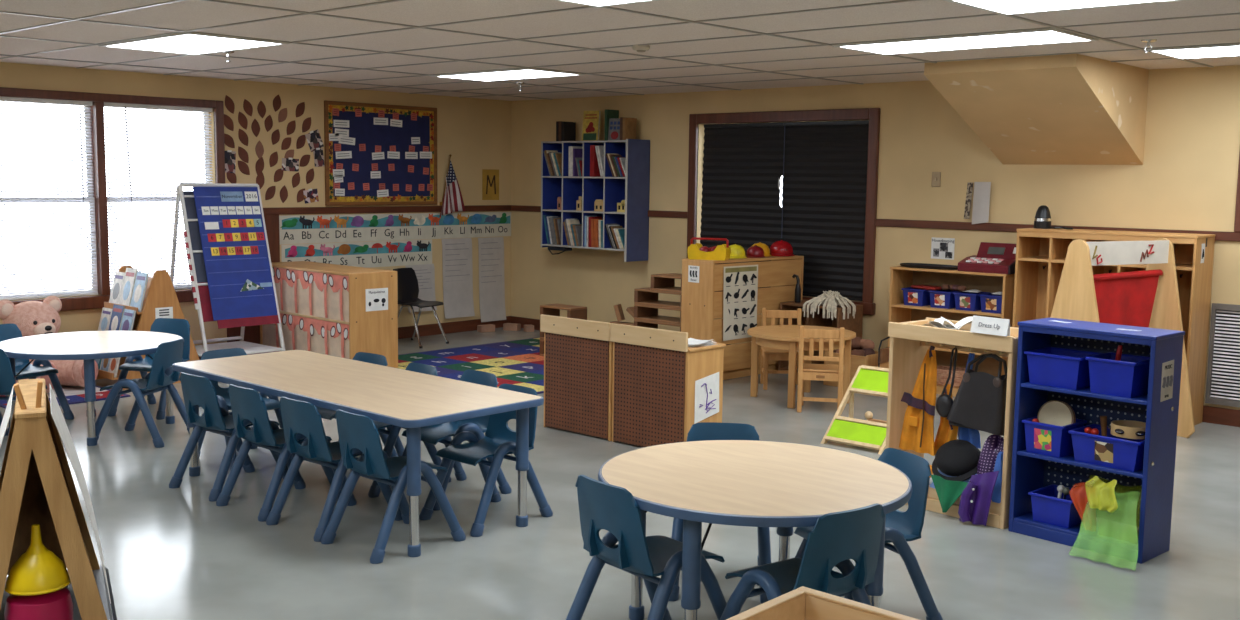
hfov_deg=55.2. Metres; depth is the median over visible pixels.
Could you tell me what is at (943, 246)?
picture
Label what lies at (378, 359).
chair
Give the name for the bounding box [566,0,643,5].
diffuser
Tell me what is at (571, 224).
picture book
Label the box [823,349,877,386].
bin
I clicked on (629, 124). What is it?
picture book
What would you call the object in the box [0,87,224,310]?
window
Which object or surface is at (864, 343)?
food
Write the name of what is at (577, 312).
block
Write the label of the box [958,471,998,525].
robe
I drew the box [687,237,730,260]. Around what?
toolbox
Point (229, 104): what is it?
paper leaf
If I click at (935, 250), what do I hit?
picture
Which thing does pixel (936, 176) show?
light switch
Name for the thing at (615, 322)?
plank
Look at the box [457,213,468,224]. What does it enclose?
picture
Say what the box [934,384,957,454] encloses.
safety vest
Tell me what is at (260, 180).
paper leaf
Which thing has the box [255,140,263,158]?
paper leaf
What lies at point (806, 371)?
wooden chair
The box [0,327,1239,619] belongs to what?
floor
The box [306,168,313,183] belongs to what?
paper leaf
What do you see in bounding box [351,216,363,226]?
picture
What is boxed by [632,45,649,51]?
smoke detector
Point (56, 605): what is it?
paint bottle
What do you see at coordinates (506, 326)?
block
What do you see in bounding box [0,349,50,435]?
chair
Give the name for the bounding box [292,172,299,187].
paper leaf
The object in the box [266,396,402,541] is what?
chair
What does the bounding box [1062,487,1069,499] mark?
rattle
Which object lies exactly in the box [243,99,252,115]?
paper leaf
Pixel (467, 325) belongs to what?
baseboard
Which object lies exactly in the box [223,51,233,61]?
sprinkler
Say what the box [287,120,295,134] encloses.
paper leaf
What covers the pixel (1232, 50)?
recessed light
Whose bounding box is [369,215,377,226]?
picture
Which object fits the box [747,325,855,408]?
table
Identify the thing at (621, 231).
picture book
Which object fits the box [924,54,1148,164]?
ceiling soffit
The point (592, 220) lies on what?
picture book
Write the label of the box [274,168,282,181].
paper leaf
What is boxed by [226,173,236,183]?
paper leaf
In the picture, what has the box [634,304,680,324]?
block
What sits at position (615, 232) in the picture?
picture book
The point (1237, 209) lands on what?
window
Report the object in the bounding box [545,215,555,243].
picture book
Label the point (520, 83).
sprinkler
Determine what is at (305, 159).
paper leaf
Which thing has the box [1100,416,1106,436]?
maraca
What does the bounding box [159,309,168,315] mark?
print
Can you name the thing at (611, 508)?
chair
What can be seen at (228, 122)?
paper leaf
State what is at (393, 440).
chair
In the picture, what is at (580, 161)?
picture book
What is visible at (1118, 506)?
scarf
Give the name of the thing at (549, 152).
picture book
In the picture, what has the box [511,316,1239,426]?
baseboard
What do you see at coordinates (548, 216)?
picture book
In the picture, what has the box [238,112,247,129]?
paper leaf
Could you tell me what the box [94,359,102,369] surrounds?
picture book
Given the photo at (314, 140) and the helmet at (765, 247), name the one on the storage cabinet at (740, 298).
the helmet at (765, 247)
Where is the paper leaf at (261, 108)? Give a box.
[257,101,265,117]
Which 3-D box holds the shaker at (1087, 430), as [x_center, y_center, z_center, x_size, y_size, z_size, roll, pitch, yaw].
[2.117,0.603,5.369,0.033,0.149,0.034,-5,9,-43]
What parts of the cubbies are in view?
panel, rail, panel, panel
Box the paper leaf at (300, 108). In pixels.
[296,102,304,116]
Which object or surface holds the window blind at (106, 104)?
attached to the window at (103, 289)
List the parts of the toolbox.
handle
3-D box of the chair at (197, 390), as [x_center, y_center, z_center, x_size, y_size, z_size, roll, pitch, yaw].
[-2.033,0.619,6.209,0.431,0.621,0.506,6,8,39]
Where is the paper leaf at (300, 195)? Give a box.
[297,188,304,202]
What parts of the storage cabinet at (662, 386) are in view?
panel, rail, panel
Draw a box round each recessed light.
[99,32,288,54]
[431,68,583,81]
[556,0,657,7]
[832,28,1098,54]
[944,0,1180,15]
[1145,44,1239,58]
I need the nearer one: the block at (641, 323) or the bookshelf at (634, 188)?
the block at (641, 323)
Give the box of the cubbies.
[1012,228,1214,425]
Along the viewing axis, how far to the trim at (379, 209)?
11.51 m
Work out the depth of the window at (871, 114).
10.04 m
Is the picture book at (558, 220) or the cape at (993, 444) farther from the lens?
the picture book at (558, 220)
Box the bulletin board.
[324,100,437,205]
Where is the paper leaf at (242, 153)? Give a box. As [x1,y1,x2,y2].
[238,146,248,162]
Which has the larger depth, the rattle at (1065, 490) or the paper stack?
the paper stack
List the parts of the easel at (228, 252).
leg, support rod, leg, support rod, leg, leg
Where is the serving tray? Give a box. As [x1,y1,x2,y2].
[899,263,957,269]
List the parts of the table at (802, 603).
panel, panel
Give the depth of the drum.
5.52 m
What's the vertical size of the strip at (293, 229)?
0.263 m
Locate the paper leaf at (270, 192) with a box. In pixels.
[265,186,275,199]
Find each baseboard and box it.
[255,316,510,343]
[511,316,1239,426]
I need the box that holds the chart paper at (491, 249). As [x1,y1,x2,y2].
[478,237,505,321]
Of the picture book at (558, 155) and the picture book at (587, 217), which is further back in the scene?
the picture book at (558, 155)
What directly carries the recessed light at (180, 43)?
in the ceiling
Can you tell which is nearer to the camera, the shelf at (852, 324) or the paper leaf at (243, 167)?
the shelf at (852, 324)
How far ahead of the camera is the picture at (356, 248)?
11.47 m
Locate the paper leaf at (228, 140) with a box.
[224,133,234,147]
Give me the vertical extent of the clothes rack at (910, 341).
0.925 m
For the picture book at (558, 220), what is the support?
on the bookshelf at (634, 188)
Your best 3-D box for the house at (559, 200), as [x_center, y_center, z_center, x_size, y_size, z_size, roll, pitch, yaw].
[-0.592,-1.076,11.972,0.060,0.130,0.064,7,9,42]
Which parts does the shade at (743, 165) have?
pull cord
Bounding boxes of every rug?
[0,385,130,408]
[398,337,543,393]
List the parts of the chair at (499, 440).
frame, frame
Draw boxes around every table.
[0,330,183,445]
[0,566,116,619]
[172,350,543,556]
[598,440,912,619]
[726,586,918,619]
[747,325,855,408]
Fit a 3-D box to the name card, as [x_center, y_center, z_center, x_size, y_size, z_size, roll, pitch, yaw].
[1.748,0.074,5.597,0.036,0.078,0.190,-5,8,-41]
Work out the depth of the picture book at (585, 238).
11.72 m
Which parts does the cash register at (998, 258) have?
cash drawer, plate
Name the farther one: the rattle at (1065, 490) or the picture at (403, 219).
the picture at (403, 219)
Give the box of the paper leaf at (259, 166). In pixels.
[255,157,263,174]
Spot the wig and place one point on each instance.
(832, 297)
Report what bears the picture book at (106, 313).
on the book display
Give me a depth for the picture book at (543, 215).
12.10 m
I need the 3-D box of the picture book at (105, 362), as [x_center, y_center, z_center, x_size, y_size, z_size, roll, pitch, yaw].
[-3.911,0.382,9.047,0.123,0.217,0.067,7,9,42]
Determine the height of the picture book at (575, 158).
0.185 m
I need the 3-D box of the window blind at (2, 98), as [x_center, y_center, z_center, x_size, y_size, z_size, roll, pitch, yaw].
[-4.568,-0.861,9.206,0.046,1.552,0.985,7,9,42]
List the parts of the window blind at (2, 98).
rail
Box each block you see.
[477,324,494,332]
[503,323,520,330]
[524,324,533,331]
[540,304,586,319]
[540,339,543,355]
[634,287,681,308]
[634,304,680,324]
[634,319,680,331]
[651,273,681,292]
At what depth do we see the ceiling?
6.87 m
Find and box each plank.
[610,321,633,325]
[614,304,624,320]
[626,307,633,317]
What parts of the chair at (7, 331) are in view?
frame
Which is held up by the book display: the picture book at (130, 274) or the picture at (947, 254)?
the picture book at (130, 274)
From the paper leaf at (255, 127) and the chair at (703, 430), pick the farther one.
the paper leaf at (255, 127)
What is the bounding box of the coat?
[899,346,936,455]
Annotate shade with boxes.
[700,122,784,287]
[780,120,868,300]
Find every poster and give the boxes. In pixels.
[482,169,498,199]
[723,265,757,340]
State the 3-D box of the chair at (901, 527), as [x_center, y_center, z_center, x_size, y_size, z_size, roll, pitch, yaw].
[0.892,0.856,4.426,0.506,0.621,0.431,-2,7,-25]
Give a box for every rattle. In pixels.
[1057,485,1064,497]
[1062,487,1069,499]
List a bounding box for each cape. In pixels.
[931,475,967,512]
[976,434,1003,473]
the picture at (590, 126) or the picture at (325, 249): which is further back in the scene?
the picture at (590, 126)
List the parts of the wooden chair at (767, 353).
leg, leg, rail, seat, rail, leg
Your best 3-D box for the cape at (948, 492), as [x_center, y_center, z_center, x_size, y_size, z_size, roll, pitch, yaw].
[1.600,0.907,5.795,0.057,0.162,0.224,-5,8,-41]
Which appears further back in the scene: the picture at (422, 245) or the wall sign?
the picture at (422, 245)
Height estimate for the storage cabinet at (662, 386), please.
0.745 m
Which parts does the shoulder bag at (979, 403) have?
handle, handle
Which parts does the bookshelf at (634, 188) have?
panel, shelf, shelf, shelf, shelf, panel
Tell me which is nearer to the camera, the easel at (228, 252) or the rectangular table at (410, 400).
the rectangular table at (410, 400)
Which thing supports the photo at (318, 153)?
attached to the wall at (476, 132)
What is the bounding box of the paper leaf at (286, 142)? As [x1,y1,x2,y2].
[281,137,290,149]
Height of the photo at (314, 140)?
0.214 m
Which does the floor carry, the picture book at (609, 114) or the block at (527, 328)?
the block at (527, 328)
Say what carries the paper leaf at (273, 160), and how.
attached to the wall at (476, 132)
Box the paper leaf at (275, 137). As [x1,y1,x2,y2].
[271,129,279,144]
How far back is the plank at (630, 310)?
10.51 m
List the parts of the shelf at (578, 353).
panel, rail, panel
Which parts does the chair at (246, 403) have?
frame, frame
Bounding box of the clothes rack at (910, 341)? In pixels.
[886,317,1018,528]
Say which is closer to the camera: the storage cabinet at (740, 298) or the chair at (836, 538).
the chair at (836, 538)
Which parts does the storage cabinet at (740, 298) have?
panel, panel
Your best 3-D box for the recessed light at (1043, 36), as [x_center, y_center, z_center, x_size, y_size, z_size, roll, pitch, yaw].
[1.959,-1.536,6.817,1.346,0.012,0.596,7,9,42]
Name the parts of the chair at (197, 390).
frame, frame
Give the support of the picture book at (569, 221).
on the bookshelf at (634, 188)
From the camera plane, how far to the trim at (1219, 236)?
9.31 m
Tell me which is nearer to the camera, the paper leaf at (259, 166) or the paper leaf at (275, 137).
the paper leaf at (259, 166)
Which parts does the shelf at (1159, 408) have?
panel, kick plate, shelf, shelf, shelf, rail, panel, panel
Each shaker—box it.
[1084,427,1091,433]
[1091,428,1098,434]
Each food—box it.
[851,337,861,348]
[851,349,864,355]
[860,339,874,348]
[863,348,874,356]
[911,285,942,289]
[941,284,966,291]
[962,289,981,292]
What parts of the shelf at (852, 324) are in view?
panel, panel, shelf, panel, panel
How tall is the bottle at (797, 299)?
0.238 m
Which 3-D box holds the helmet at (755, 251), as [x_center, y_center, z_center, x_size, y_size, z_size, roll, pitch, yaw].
[1.131,-0.495,9.975,0.175,0.100,0.208,5,8,32]
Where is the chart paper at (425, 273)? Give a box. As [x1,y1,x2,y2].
[405,264,436,312]
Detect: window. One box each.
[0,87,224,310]
[687,108,880,314]
[1234,151,1239,231]
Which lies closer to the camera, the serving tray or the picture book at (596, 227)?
the serving tray
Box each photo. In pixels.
[225,150,235,172]
[282,158,298,171]
[303,189,318,203]
[305,129,323,151]
[313,148,324,166]
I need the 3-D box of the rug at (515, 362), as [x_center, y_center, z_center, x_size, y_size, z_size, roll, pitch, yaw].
[-0.686,0.452,10.568,2.250,0.012,2.615,7,9,42]
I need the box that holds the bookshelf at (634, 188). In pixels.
[541,139,649,261]
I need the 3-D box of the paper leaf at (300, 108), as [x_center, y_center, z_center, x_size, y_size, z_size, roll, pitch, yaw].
[-2.926,-1.833,10.854,0.004,0.144,0.098,7,9,42]
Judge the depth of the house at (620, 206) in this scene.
11.38 m
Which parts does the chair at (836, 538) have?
frame, frame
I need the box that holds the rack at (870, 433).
[821,365,888,454]
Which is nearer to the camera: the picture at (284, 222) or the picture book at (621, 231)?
the picture at (284, 222)
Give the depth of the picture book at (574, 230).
11.83 m
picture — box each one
[101,317,106,330]
[103,358,108,367]
[111,316,117,329]
[111,358,115,370]
[113,283,119,299]
[122,320,128,330]
[123,281,129,299]
[134,284,140,301]
[280,218,297,227]
[287,245,296,256]
[299,216,314,228]
[305,245,314,255]
[317,216,331,227]
[320,244,334,255]
[334,215,348,227]
[337,244,350,254]
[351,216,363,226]
[353,245,368,252]
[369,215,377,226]
[372,243,382,252]
[385,215,393,225]
[386,242,399,252]
[398,214,411,225]
[403,241,411,251]
[414,215,425,224]
[417,240,429,250]
[428,214,440,224]
[443,214,453,224]
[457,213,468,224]
[471,214,481,223]
[484,215,496,222]
[499,213,506,222]
[586,122,594,132]
[611,131,617,138]
[933,248,938,256]
[940,243,947,251]
[945,252,951,257]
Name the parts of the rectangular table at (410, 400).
leg, leg, leg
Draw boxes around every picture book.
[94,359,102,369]
[98,307,112,330]
[101,358,110,371]
[108,304,124,329]
[108,357,120,376]
[109,271,124,303]
[119,268,137,305]
[120,309,135,330]
[130,272,148,311]
[543,215,548,243]
[544,151,550,175]
[545,150,555,175]
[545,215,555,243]
[547,153,554,175]
[547,216,557,243]
[549,152,559,175]
[549,217,560,243]
[551,152,558,175]
[553,153,560,175]
[553,218,560,244]
[555,153,561,175]
[555,219,560,244]
[556,121,558,140]
[557,219,560,242]
[558,121,564,140]
[561,122,575,140]
[563,222,568,244]
[564,220,570,245]
[566,219,576,245]
[568,146,582,175]
[568,220,579,245]
[571,224,581,245]
[572,225,578,245]
[573,148,582,175]
[575,158,582,175]
[575,225,581,245]
[579,160,581,175]
[582,111,600,140]
[584,216,596,246]
[587,217,588,246]
[588,217,601,246]
[590,145,602,176]
[591,219,593,246]
[594,219,602,246]
[595,146,601,176]
[597,146,603,176]
[599,220,602,247]
[601,221,602,247]
[605,109,618,140]
[605,225,612,247]
[606,153,616,176]
[606,224,616,248]
[607,153,615,176]
[608,118,619,139]
[609,226,616,248]
[610,155,621,176]
[611,226,622,248]
[613,156,619,176]
[614,228,624,248]
[615,157,622,176]
[616,229,623,248]
[617,157,625,176]
[618,229,624,246]
[619,158,625,173]
[620,117,625,139]
[622,118,636,139]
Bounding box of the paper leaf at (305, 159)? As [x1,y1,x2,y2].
[299,155,309,166]
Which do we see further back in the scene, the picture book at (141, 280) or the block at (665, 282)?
the block at (665, 282)
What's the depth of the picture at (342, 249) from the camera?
11.33 m
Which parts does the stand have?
panel, panel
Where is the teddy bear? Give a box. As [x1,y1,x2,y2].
[0,296,97,392]
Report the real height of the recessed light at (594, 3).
0.012 m
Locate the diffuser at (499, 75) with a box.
[438,70,573,80]
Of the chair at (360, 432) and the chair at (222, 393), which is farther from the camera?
the chair at (222, 393)
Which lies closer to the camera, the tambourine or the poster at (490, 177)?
the tambourine
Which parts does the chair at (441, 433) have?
frame, frame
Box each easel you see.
[0,378,110,619]
[170,183,285,359]
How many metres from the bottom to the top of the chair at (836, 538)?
0.646 m
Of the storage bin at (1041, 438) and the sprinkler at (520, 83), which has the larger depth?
the sprinkler at (520, 83)
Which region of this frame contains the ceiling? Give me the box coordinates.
[0,0,1239,100]
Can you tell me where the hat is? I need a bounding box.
[932,440,980,480]
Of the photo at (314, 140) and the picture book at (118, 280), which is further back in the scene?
the photo at (314, 140)
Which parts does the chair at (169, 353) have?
frame, frame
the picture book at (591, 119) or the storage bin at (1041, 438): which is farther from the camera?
the picture book at (591, 119)
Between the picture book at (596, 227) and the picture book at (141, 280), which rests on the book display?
the picture book at (141, 280)
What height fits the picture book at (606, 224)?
0.236 m
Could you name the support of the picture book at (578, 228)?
on the bookshelf at (634, 188)
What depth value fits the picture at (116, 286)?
9.30 m
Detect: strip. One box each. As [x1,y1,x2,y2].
[279,212,510,244]
[281,239,431,267]
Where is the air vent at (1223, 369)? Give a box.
[1205,303,1239,406]
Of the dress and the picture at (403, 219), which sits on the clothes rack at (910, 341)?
the dress
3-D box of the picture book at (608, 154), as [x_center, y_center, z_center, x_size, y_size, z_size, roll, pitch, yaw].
[-0.034,-1.402,11.487,0.111,0.224,0.150,7,9,42]
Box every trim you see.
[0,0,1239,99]
[227,214,279,342]
[263,205,510,214]
[511,205,1239,240]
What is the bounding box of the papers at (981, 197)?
[964,182,990,223]
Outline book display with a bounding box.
[96,266,198,389]
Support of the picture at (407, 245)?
attached to the strip at (402, 252)
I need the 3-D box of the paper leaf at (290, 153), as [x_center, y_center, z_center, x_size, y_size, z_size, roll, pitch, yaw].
[-3.014,-1.405,10.810,0.004,0.115,0.102,7,9,42]
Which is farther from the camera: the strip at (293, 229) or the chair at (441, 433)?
the strip at (293, 229)
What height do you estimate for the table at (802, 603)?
0.553 m
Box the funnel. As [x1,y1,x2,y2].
[4,524,70,595]
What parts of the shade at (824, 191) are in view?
rail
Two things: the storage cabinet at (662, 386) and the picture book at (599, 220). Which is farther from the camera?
the picture book at (599, 220)
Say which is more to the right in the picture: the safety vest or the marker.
the marker
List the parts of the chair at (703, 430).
frame, frame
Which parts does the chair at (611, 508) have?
frame, frame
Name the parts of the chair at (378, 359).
frame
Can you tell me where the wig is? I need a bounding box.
[802,290,855,319]
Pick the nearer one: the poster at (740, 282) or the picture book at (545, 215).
the poster at (740, 282)
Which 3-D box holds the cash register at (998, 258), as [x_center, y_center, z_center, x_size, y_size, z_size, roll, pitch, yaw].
[2.813,-0.397,8.987,0.413,0.215,0.264,7,9,42]
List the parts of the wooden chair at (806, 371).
leg, leg, rail, rail, rail, seat, leg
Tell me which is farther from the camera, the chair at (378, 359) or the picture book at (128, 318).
the picture book at (128, 318)
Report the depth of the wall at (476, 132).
10.90 m
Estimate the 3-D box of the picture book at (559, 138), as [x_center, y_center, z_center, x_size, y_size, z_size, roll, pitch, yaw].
[-0.548,-1.802,11.989,0.035,0.200,0.170,7,9,42]
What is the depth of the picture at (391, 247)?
11.75 m
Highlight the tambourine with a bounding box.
[1107,420,1145,438]
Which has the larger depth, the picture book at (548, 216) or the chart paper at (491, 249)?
the chart paper at (491, 249)
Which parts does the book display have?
panel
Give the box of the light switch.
[932,172,940,186]
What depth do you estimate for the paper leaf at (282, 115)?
10.72 m
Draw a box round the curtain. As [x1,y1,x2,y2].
[1093,269,1160,327]
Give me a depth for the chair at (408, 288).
11.58 m
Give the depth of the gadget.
8.67 m
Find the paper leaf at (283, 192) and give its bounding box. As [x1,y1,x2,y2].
[280,185,287,202]
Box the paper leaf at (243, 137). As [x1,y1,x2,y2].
[238,129,247,145]
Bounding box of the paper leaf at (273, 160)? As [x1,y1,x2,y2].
[269,152,277,166]
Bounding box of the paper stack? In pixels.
[688,338,715,346]
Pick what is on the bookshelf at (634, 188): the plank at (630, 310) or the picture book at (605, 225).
the picture book at (605, 225)
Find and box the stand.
[1051,238,1194,437]
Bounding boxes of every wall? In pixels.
[0,62,510,345]
[511,65,1239,409]
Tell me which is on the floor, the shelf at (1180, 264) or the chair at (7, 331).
the chair at (7, 331)
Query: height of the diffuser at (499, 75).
0.008 m
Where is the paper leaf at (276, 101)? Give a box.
[273,95,280,111]
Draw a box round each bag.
[936,346,957,417]
[947,354,1006,435]
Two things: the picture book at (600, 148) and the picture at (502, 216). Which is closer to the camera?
the picture book at (600, 148)
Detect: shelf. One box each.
[279,310,348,324]
[540,314,612,440]
[778,300,862,369]
[887,266,1014,396]
[888,317,1018,352]
[1008,318,1184,563]
[1018,256,1192,269]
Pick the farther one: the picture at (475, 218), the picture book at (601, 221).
the picture at (475, 218)
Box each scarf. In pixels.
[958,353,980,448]
[1069,482,1105,530]
[1089,475,1141,543]
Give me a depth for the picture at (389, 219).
11.69 m
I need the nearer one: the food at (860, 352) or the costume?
the costume
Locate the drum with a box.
[1037,400,1075,425]
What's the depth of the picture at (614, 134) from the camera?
11.46 m
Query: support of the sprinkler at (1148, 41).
attached to the ceiling
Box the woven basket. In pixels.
[937,366,965,386]
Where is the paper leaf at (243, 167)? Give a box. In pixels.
[238,161,249,174]
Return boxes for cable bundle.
[548,246,571,254]
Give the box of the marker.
[1115,345,1121,360]
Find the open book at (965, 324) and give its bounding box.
[922,317,972,330]
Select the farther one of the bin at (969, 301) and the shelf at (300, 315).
the shelf at (300, 315)
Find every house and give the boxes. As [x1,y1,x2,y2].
[557,197,561,209]
[576,196,581,210]
[594,200,602,211]
[617,200,624,211]
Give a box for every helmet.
[729,244,746,257]
[746,245,764,257]
[752,242,770,256]
[770,240,794,255]
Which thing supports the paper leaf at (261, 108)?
attached to the wall at (476, 132)
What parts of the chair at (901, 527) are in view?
frame, frame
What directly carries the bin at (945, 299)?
on the shelf at (900, 276)
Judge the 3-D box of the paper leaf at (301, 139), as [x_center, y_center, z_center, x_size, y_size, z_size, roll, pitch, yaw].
[-2.928,-1.544,10.888,0.004,0.133,0.099,7,9,42]
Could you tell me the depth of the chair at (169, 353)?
7.15 m
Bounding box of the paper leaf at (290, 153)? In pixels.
[284,150,293,157]
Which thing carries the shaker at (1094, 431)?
in the storage bin at (1111, 451)
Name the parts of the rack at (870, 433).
rail, post, cross rail, lime panel, cross rail, cross rail, lime panel, cross rail, rail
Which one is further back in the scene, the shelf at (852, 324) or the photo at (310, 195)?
the photo at (310, 195)
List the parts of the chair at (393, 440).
frame, frame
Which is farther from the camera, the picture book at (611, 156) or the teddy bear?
the picture book at (611, 156)
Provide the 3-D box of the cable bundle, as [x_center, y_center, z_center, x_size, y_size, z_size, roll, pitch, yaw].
[-0.613,-0.608,12.122,0.272,0.088,0.136,7,9,42]
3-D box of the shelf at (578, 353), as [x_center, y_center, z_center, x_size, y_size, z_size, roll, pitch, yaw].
[-0.171,0.412,7.682,0.614,0.745,0.382,7,9,42]
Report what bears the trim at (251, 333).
attached to the wall at (476, 132)
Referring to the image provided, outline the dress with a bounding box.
[929,470,976,487]
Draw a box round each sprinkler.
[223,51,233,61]
[516,82,524,90]
[1141,39,1156,52]
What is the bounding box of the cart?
[878,337,889,367]
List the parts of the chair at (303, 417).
frame, frame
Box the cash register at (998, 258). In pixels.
[958,242,1015,273]
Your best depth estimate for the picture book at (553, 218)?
12.00 m
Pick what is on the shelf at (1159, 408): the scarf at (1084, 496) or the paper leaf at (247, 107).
the scarf at (1084, 496)
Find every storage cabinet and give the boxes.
[260,261,397,367]
[610,323,725,446]
[681,255,803,379]
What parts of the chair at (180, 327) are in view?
frame, frame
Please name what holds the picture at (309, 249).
attached to the strip at (402, 252)
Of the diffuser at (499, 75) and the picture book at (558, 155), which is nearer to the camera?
the diffuser at (499, 75)
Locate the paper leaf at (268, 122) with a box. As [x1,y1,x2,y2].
[264,115,272,131]
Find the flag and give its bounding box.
[440,154,465,216]
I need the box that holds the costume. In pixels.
[991,451,1002,502]
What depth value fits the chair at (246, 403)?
5.72 m
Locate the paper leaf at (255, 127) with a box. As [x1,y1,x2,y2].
[251,119,259,136]
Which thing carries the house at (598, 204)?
on the bookshelf at (634, 188)
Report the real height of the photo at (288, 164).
0.127 m
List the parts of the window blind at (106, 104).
rail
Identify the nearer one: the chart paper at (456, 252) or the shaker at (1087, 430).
the shaker at (1087, 430)
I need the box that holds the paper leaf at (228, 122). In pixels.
[224,114,233,130]
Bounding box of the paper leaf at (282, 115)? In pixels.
[278,108,286,121]
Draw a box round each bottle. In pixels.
[4,588,72,619]
[792,274,800,302]
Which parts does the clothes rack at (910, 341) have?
panel, hook rail, panel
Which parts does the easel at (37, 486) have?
leg, leg, leg, leg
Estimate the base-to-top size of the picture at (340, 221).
0.118 m
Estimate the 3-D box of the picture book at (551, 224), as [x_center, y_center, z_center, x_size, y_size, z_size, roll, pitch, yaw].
[-0.639,-0.811,12.099,0.111,0.279,0.150,7,9,42]
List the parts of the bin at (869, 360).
panel, panel, panel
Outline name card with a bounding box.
[970,316,1009,335]
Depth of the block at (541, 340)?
10.80 m
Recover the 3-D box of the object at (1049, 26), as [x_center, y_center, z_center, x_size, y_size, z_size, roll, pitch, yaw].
[-0.436,-1.337,4.693,12.000,0.011,11.000,7,9,42]
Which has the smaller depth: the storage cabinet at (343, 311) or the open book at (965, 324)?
the open book at (965, 324)
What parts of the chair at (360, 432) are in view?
frame, frame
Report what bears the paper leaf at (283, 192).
attached to the wall at (476, 132)
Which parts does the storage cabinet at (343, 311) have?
panel, inset panel, panel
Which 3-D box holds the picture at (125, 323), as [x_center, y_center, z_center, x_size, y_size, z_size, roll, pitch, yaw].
[-3.757,0.131,9.017,0.101,0.117,0.030,7,9,42]
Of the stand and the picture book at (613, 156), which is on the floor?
the stand
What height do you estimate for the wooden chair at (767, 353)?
0.615 m
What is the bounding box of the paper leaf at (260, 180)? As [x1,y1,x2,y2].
[256,171,264,188]
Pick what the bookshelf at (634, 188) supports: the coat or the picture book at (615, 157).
the picture book at (615, 157)
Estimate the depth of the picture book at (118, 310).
9.13 m
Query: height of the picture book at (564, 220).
0.257 m
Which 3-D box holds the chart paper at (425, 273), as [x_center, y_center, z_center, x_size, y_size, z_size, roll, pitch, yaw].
[-2.014,-0.224,12.035,0.043,0.475,0.372,7,9,42]
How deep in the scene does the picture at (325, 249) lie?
11.19 m
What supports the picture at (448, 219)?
attached to the strip at (293, 229)
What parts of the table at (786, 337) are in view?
leg, leg, leg, leg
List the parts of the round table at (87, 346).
leg, leg, leg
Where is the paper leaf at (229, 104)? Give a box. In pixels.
[225,95,234,113]
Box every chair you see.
[0,323,73,419]
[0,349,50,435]
[95,339,188,447]
[108,318,200,419]
[169,372,287,501]
[198,348,282,469]
[216,384,340,521]
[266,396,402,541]
[292,352,397,457]
[321,409,465,563]
[368,362,450,497]
[390,369,511,510]
[393,268,448,347]
[419,384,552,536]
[566,475,726,619]
[669,422,770,603]
[720,503,884,619]
[760,308,804,389]
[794,448,942,619]
[797,326,844,412]
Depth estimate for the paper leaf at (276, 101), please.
10.67 m
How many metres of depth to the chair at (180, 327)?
8.22 m
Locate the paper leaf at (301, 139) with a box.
[296,135,305,148]
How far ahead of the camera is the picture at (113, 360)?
8.94 m
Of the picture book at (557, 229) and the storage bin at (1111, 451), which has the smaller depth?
the storage bin at (1111, 451)
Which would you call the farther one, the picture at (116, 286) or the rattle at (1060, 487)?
the picture at (116, 286)
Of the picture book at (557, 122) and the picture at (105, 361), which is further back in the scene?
the picture book at (557, 122)
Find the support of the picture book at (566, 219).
on the bookshelf at (634, 188)
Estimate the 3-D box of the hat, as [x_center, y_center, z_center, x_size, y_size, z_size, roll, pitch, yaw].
[1.672,0.745,5.882,0.205,0.194,0.256,-5,8,-41]
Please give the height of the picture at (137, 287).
0.140 m
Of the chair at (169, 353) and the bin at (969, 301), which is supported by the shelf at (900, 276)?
the bin at (969, 301)
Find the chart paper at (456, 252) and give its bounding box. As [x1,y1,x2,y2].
[442,238,474,318]
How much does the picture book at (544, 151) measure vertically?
0.249 m
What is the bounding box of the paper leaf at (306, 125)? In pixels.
[302,117,310,132]
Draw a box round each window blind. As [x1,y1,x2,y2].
[0,96,97,300]
[104,102,212,293]
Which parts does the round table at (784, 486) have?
leg, leg, leg, leg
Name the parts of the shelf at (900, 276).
panel, shelf, shelf, shelf, panel, panel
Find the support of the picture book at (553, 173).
on the bookshelf at (634, 188)
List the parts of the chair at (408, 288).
leg frame, leg frame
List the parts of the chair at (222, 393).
frame, frame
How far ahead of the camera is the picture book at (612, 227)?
11.48 m
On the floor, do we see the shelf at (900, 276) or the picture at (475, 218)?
the shelf at (900, 276)
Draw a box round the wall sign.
[931,237,954,259]
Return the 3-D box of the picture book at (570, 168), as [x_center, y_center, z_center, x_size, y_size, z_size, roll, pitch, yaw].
[-0.441,-1.483,11.844,0.055,0.297,0.150,7,9,42]
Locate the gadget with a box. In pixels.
[1034,205,1072,229]
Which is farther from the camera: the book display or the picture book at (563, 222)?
the picture book at (563, 222)
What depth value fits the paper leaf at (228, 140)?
10.36 m
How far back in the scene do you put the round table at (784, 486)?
4.01 m
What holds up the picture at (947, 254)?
attached to the wall sign
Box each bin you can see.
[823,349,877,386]
[901,287,929,305]
[928,290,959,308]
[953,291,989,310]
[978,293,1001,313]
[1022,416,1086,457]
[1024,347,1102,389]
[1028,484,1082,527]
[1068,424,1144,471]
[1086,352,1149,397]
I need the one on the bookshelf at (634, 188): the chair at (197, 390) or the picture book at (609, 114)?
the picture book at (609, 114)
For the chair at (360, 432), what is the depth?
5.18 m

